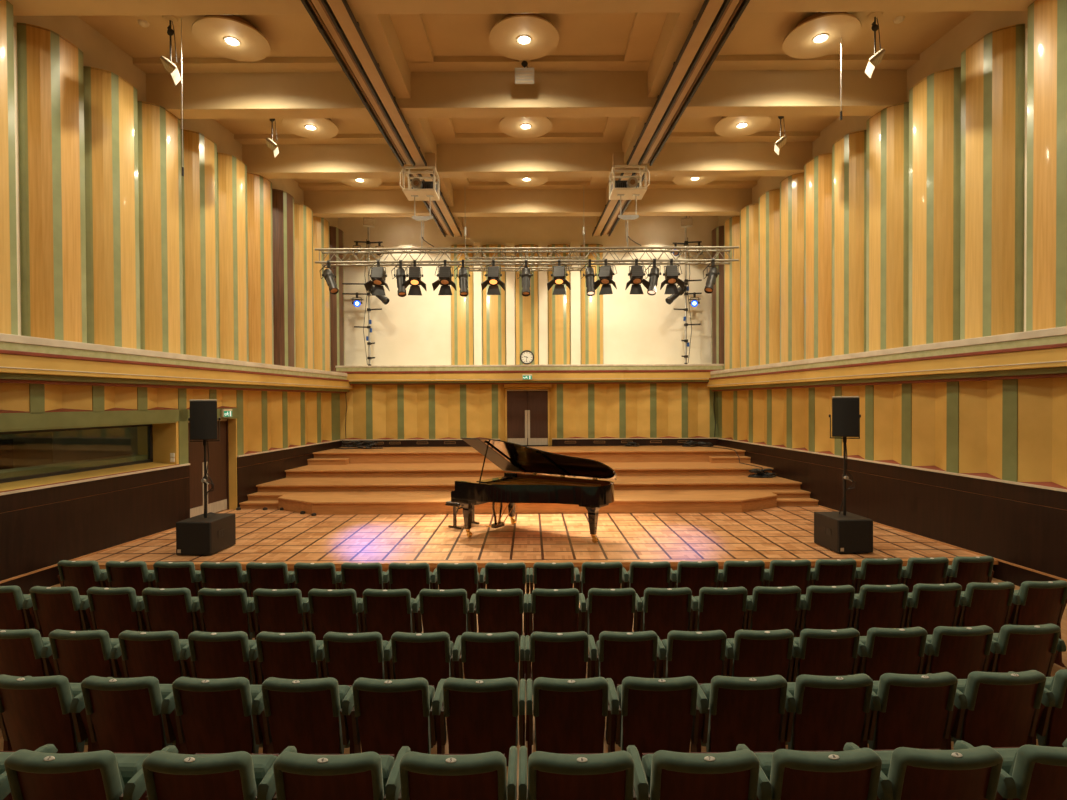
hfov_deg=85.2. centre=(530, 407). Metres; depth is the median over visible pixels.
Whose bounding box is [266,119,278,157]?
floodlight
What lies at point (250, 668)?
cushion
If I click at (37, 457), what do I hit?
window
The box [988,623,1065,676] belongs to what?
seat
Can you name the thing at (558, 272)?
spotlight
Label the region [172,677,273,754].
seat
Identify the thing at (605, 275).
spotlight
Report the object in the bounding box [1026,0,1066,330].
acoustic panel
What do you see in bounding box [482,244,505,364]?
acoustic panel
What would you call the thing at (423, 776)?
seat
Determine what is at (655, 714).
seat
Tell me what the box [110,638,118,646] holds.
armrest
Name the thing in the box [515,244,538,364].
acoustic panel
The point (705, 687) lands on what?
armrest
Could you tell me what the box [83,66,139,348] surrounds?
acoustic panel
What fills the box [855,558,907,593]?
seat
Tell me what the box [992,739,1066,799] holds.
seat
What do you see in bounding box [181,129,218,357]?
acoustic panel
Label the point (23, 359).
ledge
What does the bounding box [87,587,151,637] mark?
seat
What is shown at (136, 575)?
seat
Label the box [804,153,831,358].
acoustic panel
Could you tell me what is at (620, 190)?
truss hoist
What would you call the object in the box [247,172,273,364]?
acoustic panel
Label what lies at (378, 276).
spotlight
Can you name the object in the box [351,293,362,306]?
spotlight
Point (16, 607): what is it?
seat
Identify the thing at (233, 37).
ceiling light
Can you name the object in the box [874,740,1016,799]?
seat
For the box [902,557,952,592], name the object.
seat
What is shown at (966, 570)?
seat
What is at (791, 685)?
armrest
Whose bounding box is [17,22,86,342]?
acoustic panel
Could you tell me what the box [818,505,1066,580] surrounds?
trim
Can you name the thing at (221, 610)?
seat
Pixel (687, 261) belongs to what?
lighting truss
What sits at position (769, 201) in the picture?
acoustic panel
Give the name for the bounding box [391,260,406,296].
spotlight
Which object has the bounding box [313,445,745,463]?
stage platform
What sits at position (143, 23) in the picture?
smoke detector
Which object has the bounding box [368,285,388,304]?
spotlight
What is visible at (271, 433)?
wall
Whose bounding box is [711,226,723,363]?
acoustic panel
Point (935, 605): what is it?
seat
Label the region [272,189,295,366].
acoustic panel
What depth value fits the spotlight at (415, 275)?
13.49 m
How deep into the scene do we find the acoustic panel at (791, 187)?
14.55 m
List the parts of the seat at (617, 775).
armrest, panel, number plate, armrest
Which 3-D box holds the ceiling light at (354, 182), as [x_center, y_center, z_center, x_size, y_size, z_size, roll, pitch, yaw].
[-4.762,-6.434,16.179,1.206,0.198,1.206,0,1,0]
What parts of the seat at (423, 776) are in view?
number plate, panel, armrest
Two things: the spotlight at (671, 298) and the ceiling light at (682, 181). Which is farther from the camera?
the spotlight at (671, 298)
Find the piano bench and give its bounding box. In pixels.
[445,501,479,528]
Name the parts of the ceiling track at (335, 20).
rail, rail, edge rail, rail, rail, edge rail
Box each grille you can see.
[176,522,210,554]
[190,402,216,438]
[832,398,858,435]
[838,520,872,552]
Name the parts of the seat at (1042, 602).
panel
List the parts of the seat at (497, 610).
panel, armrest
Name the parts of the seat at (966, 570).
panel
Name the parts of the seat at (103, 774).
number plate, panel, armrest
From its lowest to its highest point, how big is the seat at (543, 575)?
0.920 m
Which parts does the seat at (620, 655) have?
panel, armrest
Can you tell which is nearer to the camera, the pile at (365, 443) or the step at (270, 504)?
the step at (270, 504)
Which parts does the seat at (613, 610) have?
panel, armrest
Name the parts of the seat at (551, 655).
armrest, panel, armrest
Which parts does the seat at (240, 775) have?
number plate, panel, armrest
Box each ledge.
[0,333,352,392]
[335,364,723,384]
[705,326,1066,390]
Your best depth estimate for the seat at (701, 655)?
4.64 m
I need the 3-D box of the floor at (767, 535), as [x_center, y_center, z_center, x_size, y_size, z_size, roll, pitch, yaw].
[-0.244,2.453,13.943,14.802,0.288,10.210,0,1,0]
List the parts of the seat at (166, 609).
panel, armrest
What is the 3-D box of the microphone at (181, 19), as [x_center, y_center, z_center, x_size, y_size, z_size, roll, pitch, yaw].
[-5.825,-5.189,9.693,0.036,2.620,0.034,0,1,0]
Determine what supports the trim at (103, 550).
attached to the wall at (271, 433)
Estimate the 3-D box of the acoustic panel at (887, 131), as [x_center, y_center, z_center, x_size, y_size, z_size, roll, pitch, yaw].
[7.007,-3.462,11.480,0.381,4.700,0.914,0,1,-6]
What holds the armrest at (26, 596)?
on the seat at (16, 607)
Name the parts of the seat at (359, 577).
panel, armrest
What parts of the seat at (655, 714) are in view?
panel, armrest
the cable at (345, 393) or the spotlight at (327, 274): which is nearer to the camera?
the spotlight at (327, 274)
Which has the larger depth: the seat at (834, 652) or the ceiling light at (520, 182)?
the ceiling light at (520, 182)
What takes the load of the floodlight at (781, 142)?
hanging from the ceiling
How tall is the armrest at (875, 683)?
0.428 m
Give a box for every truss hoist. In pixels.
[400,153,439,247]
[609,152,649,246]
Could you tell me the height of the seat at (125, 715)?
0.920 m
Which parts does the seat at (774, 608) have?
panel, armrest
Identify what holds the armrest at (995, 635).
on the seat at (1023, 647)
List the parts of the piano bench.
seat frame, post, post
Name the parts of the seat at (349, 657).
panel, armrest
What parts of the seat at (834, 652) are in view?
panel, armrest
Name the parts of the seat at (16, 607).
panel, armrest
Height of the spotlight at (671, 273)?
0.830 m
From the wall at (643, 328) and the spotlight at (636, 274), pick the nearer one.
the spotlight at (636, 274)
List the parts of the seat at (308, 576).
panel, armrest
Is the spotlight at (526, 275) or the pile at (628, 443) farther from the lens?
the pile at (628, 443)
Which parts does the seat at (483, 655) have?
panel, armrest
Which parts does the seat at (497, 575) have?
panel, armrest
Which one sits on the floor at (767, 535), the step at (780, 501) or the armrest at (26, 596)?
the step at (780, 501)
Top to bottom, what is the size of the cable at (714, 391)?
1.701 m
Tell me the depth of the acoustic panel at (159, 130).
11.02 m
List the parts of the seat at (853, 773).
panel, number plate, armrest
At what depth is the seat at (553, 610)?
5.69 m
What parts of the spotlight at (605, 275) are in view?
barn door, barn door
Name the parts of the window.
sill, sill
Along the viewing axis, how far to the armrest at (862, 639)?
4.90 m
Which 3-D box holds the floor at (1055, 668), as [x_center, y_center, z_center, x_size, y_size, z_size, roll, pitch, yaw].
[0.014,2.771,2.631,18.000,0.100,13.200,0,1,0]
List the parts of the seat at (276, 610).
panel, armrest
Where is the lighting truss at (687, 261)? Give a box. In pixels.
[315,246,738,265]
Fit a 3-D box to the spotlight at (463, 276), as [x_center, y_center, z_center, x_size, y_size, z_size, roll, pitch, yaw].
[-1.545,-3.010,13.489,0.352,0.895,0.459,-1,1,-34]
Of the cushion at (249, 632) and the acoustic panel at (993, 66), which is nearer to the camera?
the cushion at (249, 632)
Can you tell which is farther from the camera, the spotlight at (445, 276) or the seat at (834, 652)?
the spotlight at (445, 276)
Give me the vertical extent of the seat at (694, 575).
0.920 m
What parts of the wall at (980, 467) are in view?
folded panel, folded panel, folded panel, folded panel, folded panel, folded panel, panel sill, folded panel, panel sill, folded panel, panel sill, dado rail, panel sill, folded panel, panel sill, folded panel, folded panel, panel sill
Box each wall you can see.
[0,16,341,593]
[338,216,717,445]
[717,11,1066,586]
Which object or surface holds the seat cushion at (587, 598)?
on the seat at (613, 610)
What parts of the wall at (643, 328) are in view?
folded panel, folded panel, folded panel, folded panel, folded panel, folded panel, folded panel, folded panel, folded panel, folded panel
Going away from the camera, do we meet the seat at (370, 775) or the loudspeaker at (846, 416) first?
the seat at (370, 775)
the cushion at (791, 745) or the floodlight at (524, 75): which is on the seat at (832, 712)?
the cushion at (791, 745)
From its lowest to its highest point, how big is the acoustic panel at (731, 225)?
4.700 m
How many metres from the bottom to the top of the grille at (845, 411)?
0.615 m
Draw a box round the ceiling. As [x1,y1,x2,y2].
[7,0,1034,229]
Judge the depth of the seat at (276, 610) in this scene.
5.72 m
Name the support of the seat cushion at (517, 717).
on the seat at (480, 715)
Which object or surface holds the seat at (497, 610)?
on the floor at (1055, 668)
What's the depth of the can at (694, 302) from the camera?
19.06 m
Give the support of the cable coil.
on the stage platform at (699, 482)
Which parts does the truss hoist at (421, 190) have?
floor plate, chain, motor, ceiling post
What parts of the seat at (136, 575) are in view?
panel, armrest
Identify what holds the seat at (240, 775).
on the step
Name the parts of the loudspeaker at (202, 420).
plate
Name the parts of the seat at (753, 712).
panel, armrest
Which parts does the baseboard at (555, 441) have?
skirting rail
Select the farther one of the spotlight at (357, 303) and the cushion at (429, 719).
the spotlight at (357, 303)
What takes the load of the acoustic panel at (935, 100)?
attached to the wall at (980, 467)
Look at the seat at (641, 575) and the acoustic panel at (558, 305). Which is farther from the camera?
the acoustic panel at (558, 305)
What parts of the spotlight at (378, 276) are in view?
barn door, barn door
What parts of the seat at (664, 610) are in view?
panel, armrest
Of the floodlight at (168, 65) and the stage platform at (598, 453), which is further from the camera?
the stage platform at (598, 453)
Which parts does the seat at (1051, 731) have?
panel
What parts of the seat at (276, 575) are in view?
panel, armrest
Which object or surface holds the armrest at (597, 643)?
on the seat at (620, 655)
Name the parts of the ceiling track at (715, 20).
edge rail, rail, rail, edge rail, rail, rail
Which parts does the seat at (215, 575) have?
panel, armrest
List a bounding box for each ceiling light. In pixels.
[191,15,270,61]
[282,118,338,138]
[338,178,381,187]
[489,13,558,59]
[499,117,551,137]
[505,177,547,186]
[673,177,716,185]
[714,116,770,136]
[782,12,860,58]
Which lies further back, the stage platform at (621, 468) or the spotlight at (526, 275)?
the stage platform at (621, 468)
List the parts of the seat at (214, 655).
panel, armrest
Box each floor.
[0,578,1066,775]
[75,506,997,578]
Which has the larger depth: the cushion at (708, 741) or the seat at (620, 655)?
the seat at (620, 655)
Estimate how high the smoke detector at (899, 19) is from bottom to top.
0.050 m
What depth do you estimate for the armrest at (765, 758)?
2.78 m
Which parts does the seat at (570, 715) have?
armrest, panel, armrest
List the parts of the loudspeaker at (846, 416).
plate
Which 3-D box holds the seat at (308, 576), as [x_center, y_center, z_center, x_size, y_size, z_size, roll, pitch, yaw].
[-2.455,2.227,6.824,0.555,0.920,0.494,0,1,2]
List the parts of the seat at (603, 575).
panel, armrest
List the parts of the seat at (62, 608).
panel, armrest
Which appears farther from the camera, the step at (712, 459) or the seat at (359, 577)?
the step at (712, 459)
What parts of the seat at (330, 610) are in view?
panel, armrest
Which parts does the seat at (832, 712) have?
panel, armrest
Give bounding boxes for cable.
[345,393,346,435]
[707,446,762,468]
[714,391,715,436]
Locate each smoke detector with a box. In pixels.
[138,19,148,26]
[893,16,904,23]
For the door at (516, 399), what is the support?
in the wall at (643, 328)
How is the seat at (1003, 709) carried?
on the step at (507, 776)
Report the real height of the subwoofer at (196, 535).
0.545 m
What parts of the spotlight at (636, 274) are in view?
barn door, barn door, barn door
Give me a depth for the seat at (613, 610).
5.69 m
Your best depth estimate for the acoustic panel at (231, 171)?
13.28 m
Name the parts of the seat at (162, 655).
panel, armrest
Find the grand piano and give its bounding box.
[451,438,616,542]
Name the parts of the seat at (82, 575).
panel, armrest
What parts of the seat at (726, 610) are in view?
panel, armrest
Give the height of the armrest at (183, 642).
0.428 m
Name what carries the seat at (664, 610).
on the floor at (1055, 668)
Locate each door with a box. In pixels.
[188,419,228,517]
[505,388,549,445]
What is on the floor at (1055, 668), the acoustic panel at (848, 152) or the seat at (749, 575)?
the seat at (749, 575)
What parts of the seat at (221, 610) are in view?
panel, armrest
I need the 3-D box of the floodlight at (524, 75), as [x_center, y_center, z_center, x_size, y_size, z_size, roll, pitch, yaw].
[-0.111,-6.224,10.712,0.360,0.421,0.240,0,1,0]
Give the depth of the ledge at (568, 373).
18.72 m
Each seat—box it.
[0,585,43,636]
[0,629,55,676]
[0,674,112,752]
[0,744,57,799]
[4,745,177,799]
[30,586,93,636]
[49,629,124,682]
[57,560,108,594]
[81,676,187,753]
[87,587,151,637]
[105,561,155,595]
[118,630,192,683]
[142,587,205,638]
[142,746,296,799]
[153,561,201,596]
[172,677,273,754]
[188,631,259,684]
[198,588,259,639]
[200,562,247,596]
[246,562,294,596]
[253,588,314,633]
[256,631,324,684]
[262,677,360,753]
[273,746,409,799]
[294,562,341,597]
[308,589,367,639]
[323,632,391,684]
[340,562,388,597]
[351,677,445,758]
[362,589,419,640]
[387,562,436,598]
[390,632,461,690]
[398,746,516,799]
[418,589,475,645]
[435,562,484,601]
[440,677,525,765]
[458,632,524,687]
[474,588,527,677]
[483,562,529,634]
[518,745,648,799]
[525,631,596,740]
[526,677,618,757]
[528,588,585,677]
[530,562,579,633]
[579,562,627,599]
[584,588,641,643]
[594,631,665,691]
[615,676,707,760]
[627,561,675,597]
[639,587,697,639]
[642,744,771,799]
[661,630,733,683]
[674,561,722,596]
[694,587,752,638]
[699,675,795,751]
[720,560,769,595]
[726,629,799,681]
[746,586,806,636]
[754,742,892,799]
[765,559,815,594]
[784,673,880,751]
[791,628,866,681]
[799,585,859,631]
[811,559,860,588]
[852,584,913,635]
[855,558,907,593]
[858,627,933,680]
[867,672,966,749]
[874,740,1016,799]
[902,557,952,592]
[904,583,966,634]
[923,625,1000,678]
[947,556,993,590]
[951,670,1054,746]
[956,582,1020,632]
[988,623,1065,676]
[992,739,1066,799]
[1009,580,1066,666]
[1036,669,1066,746]
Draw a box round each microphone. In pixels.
[181,19,183,175]
[840,38,841,119]
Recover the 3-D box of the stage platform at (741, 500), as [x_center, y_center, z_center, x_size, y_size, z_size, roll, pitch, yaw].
[-0.038,2.150,15.850,13.353,0.280,6.330,0,1,0]
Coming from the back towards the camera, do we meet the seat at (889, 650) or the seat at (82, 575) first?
the seat at (82, 575)
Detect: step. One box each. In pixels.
[239,500,277,508]
[307,458,349,464]
[507,776,527,799]
[708,456,750,462]
[777,498,818,505]
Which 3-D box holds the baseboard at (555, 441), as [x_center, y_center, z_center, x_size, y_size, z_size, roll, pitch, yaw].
[3.477,1.174,19.109,5.541,0.353,0.250,0,1,0]
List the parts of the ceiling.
frame, frame, frame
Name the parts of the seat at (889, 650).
panel, armrest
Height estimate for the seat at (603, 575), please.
0.920 m
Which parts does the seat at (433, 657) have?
panel, armrest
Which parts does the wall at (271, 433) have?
panel sill, folded panel, folded panel, panel sill, dado rail, folded panel, panel sill, panel sill, folded panel, folded panel, panel sill, folded panel, folded panel, folded panel, dado rail, folded panel, folded panel, folded panel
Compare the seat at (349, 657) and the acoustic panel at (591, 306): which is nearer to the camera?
the seat at (349, 657)
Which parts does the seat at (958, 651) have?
panel, armrest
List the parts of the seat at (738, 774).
panel, number plate, armrest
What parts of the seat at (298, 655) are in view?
panel, armrest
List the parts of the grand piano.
leg, leg, lid, leg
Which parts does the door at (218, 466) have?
kick plate, push plate, kick plate, frame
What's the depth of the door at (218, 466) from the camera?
12.81 m
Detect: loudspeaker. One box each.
[188,399,220,444]
[829,396,860,442]
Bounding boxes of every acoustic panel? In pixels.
[0,0,17,334]
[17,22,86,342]
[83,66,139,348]
[137,101,182,353]
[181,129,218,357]
[217,152,248,361]
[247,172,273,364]
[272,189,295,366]
[294,203,313,368]
[313,216,330,370]
[329,226,344,371]
[450,244,473,364]
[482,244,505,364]
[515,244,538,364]
[548,244,569,364]
[580,244,602,363]
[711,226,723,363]
[724,216,739,369]
[740,203,758,367]
[759,188,779,364]
[780,173,803,362]
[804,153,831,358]
[832,130,865,355]
[866,102,908,351]
[908,67,960,345]
[960,24,1024,339]
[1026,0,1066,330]
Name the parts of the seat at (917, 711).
panel, armrest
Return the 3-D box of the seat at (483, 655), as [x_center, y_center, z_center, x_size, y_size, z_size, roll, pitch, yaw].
[-0.312,2.239,4.793,0.534,0.920,0.494,0,1,0]
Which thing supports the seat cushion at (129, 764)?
on the seat at (103, 774)
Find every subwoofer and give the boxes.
[176,514,235,554]
[814,511,872,552]
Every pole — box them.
[201,441,213,517]
[342,217,382,365]
[672,216,701,363]
[839,443,855,514]
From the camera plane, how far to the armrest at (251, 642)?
4.88 m
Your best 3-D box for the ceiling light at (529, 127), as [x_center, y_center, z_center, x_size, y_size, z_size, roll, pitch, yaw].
[-0.112,-6.422,13.059,1.206,0.198,1.206,0,1,0]
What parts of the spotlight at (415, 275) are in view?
barn door, barn door, barn door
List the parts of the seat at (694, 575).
panel, armrest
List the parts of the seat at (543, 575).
armrest, panel, armrest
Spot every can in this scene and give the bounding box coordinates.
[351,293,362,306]
[688,292,699,306]
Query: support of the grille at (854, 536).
attached to the subwoofer at (850, 532)
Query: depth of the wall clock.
19.49 m
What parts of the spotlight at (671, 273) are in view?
barn door, barn door, barn door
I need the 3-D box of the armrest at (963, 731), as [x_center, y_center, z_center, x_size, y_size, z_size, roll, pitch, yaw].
[2.989,1.952,3.711,0.432,0.545,0.198,0,1,-2]
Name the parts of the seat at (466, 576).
panel, armrest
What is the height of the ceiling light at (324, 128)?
0.198 m
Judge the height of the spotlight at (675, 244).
0.473 m
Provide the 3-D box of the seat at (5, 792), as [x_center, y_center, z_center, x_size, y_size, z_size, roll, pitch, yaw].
[-2.669,1.973,2.753,0.629,0.920,0.494,0,1,2]
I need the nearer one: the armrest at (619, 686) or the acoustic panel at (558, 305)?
the armrest at (619, 686)
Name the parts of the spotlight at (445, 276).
barn door, barn door, barn door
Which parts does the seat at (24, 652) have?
panel, armrest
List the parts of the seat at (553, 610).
armrest, panel, armrest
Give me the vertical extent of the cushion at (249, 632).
0.545 m
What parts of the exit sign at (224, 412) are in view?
panel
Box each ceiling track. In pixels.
[301,0,461,236]
[592,0,749,235]
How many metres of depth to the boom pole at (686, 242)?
19.16 m
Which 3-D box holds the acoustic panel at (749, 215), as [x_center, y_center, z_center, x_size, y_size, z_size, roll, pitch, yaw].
[6.457,-3.521,17.069,0.381,4.700,0.914,0,1,-6]
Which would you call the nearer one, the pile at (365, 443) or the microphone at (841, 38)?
the microphone at (841, 38)
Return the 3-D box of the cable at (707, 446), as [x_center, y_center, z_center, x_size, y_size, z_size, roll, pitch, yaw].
[5.970,1.514,16.785,0.248,0.542,3.344,0,1,-9]
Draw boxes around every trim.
[0,527,175,583]
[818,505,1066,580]
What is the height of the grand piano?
1.800 m
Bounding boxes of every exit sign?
[221,409,231,416]
[522,374,531,379]
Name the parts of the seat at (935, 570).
panel, armrest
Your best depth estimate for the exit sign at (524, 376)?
18.57 m
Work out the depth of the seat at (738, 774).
2.52 m
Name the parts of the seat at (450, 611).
panel, armrest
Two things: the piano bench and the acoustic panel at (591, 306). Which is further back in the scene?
the acoustic panel at (591, 306)
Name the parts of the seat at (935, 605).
panel, armrest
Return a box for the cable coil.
[748,468,776,477]
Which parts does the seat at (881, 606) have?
panel, armrest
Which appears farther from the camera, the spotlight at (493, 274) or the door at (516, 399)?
the door at (516, 399)
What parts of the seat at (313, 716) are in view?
panel, armrest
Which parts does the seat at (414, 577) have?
panel, armrest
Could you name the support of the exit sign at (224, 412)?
attached to the wall at (271, 433)
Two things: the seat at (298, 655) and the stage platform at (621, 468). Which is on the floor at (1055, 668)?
the seat at (298, 655)
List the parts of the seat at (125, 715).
panel, armrest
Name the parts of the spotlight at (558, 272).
barn door, barn door, barn door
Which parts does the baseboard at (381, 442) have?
skirting rail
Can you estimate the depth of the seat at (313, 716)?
3.61 m
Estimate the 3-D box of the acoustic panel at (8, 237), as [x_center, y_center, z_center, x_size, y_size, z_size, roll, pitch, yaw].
[-7.488,-3.352,7.920,0.381,4.700,0.914,0,1,6]
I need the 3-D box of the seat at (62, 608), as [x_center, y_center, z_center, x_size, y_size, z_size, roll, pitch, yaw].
[-4.742,2.243,5.987,0.584,0.920,0.494,0,1,3]
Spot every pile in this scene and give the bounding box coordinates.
[335,440,382,448]
[624,442,638,446]
[682,441,712,446]
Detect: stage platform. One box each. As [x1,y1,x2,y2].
[247,489,810,514]
[256,475,801,491]
[285,462,772,477]
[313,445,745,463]
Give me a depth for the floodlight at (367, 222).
18.97 m
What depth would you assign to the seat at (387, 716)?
3.60 m
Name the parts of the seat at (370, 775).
number plate, panel, armrest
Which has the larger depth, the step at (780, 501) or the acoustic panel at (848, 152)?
the step at (780, 501)
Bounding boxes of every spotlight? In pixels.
[320,260,338,294]
[364,260,389,295]
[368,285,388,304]
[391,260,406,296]
[402,260,426,295]
[432,260,456,294]
[454,260,469,296]
[481,259,504,294]
[516,259,532,296]
[547,259,570,294]
[580,259,596,295]
[594,259,616,294]
[625,259,649,293]
[644,259,660,294]
[660,259,684,293]
[665,285,686,303]
[671,242,679,255]
[703,258,719,293]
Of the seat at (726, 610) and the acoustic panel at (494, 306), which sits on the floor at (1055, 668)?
the seat at (726, 610)
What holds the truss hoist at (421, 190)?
hanging from the ceiling
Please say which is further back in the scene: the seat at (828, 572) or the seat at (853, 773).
the seat at (828, 572)
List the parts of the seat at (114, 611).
panel, armrest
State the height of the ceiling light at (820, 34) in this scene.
0.198 m
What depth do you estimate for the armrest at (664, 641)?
4.87 m
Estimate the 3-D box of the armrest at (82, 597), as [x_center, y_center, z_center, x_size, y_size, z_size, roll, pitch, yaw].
[-4.768,2.188,6.114,0.440,0.428,0.220,0,1,3]
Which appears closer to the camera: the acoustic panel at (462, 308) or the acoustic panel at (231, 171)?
the acoustic panel at (231, 171)
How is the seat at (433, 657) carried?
on the floor at (1055, 668)
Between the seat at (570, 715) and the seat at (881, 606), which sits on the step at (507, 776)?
the seat at (570, 715)
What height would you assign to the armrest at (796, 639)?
0.428 m
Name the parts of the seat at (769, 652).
panel, armrest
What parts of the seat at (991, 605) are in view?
panel, armrest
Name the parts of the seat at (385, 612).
panel, armrest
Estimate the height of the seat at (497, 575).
0.920 m
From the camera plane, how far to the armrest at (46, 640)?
4.96 m
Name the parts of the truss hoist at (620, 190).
ceiling post, motor, floor plate, chain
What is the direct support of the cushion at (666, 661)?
on the seat at (701, 655)
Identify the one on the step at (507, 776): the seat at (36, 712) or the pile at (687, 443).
the seat at (36, 712)
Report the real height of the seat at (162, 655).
0.920 m
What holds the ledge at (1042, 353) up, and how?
attached to the wall at (980, 467)
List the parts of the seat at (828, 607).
panel, armrest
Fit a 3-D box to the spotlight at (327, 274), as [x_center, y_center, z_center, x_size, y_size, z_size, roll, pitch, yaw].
[-4.625,-3.023,13.479,0.583,0.838,0.358,0,1,36]
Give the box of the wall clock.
[520,350,533,363]
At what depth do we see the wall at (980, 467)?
9.96 m
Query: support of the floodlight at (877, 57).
hanging from the ceiling
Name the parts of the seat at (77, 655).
panel, armrest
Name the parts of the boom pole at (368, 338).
cross arm, cross arm, cross arm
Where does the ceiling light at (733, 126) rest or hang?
attached to the ceiling
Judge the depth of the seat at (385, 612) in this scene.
5.70 m
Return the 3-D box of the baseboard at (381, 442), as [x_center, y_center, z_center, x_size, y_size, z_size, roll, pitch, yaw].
[-3.664,1.209,19.109,5.339,0.353,0.250,0,1,0]
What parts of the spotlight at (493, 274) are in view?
barn door, barn door, barn door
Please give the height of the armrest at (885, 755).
0.428 m
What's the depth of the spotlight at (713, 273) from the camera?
13.45 m
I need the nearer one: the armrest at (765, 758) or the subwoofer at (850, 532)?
the armrest at (765, 758)
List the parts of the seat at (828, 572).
panel, armrest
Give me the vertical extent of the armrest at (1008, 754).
0.428 m
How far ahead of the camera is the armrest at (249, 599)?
5.96 m
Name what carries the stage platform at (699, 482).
on the stage platform at (741, 500)
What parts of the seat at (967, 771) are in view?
panel, number plate, armrest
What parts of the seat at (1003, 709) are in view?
panel, armrest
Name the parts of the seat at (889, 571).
panel, armrest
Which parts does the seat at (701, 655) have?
panel, armrest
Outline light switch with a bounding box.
[170,453,174,461]
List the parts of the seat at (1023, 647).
panel, armrest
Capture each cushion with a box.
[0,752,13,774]
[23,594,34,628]
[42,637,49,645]
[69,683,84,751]
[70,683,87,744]
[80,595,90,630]
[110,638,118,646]
[114,753,149,784]
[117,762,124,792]
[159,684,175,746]
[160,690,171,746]
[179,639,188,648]
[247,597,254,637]
[247,612,252,639]
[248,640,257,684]
[249,660,252,684]
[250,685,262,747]
[251,714,258,753]
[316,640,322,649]
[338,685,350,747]
[339,715,343,753]
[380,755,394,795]
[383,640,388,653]
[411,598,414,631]
[428,716,430,753]
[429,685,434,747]
[446,501,459,504]
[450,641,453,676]
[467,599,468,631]
[516,717,517,742]
[586,598,588,633]
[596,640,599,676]
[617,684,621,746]
[621,716,622,750]
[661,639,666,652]
[665,660,667,677]
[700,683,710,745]
[706,712,710,751]
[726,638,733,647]
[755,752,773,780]
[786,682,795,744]
[788,712,794,749]
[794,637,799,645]
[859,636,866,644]
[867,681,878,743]
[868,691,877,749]
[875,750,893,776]
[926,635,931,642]
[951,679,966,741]
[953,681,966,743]
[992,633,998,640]
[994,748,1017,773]
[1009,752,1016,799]
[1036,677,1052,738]
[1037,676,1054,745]
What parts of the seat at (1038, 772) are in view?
panel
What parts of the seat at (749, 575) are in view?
panel, armrest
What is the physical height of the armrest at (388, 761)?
0.428 m
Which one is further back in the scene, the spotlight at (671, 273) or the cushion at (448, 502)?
the spotlight at (671, 273)
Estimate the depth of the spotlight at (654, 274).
13.45 m
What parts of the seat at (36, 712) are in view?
panel, armrest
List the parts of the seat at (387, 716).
panel, armrest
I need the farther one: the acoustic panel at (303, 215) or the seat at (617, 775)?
the acoustic panel at (303, 215)
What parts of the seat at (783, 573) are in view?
panel, armrest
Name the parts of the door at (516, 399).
kick plate, push plate, closer rail, push plate, kick plate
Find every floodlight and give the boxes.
[160,15,180,84]
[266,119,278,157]
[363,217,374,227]
[515,60,533,83]
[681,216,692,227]
[774,116,786,154]
[865,12,885,77]
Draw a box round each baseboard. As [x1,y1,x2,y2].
[341,439,499,446]
[552,438,716,445]
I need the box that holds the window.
[0,421,178,492]
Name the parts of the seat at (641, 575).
panel, armrest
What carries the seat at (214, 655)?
on the floor at (1055, 668)
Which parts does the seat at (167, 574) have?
panel, armrest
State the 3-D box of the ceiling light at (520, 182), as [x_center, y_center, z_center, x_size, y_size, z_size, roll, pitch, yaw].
[-0.112,-6.457,16.179,1.206,0.198,1.206,0,1,0]
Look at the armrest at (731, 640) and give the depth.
4.88 m
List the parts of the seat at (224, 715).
panel, armrest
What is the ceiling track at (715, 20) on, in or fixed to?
attached to the ceiling

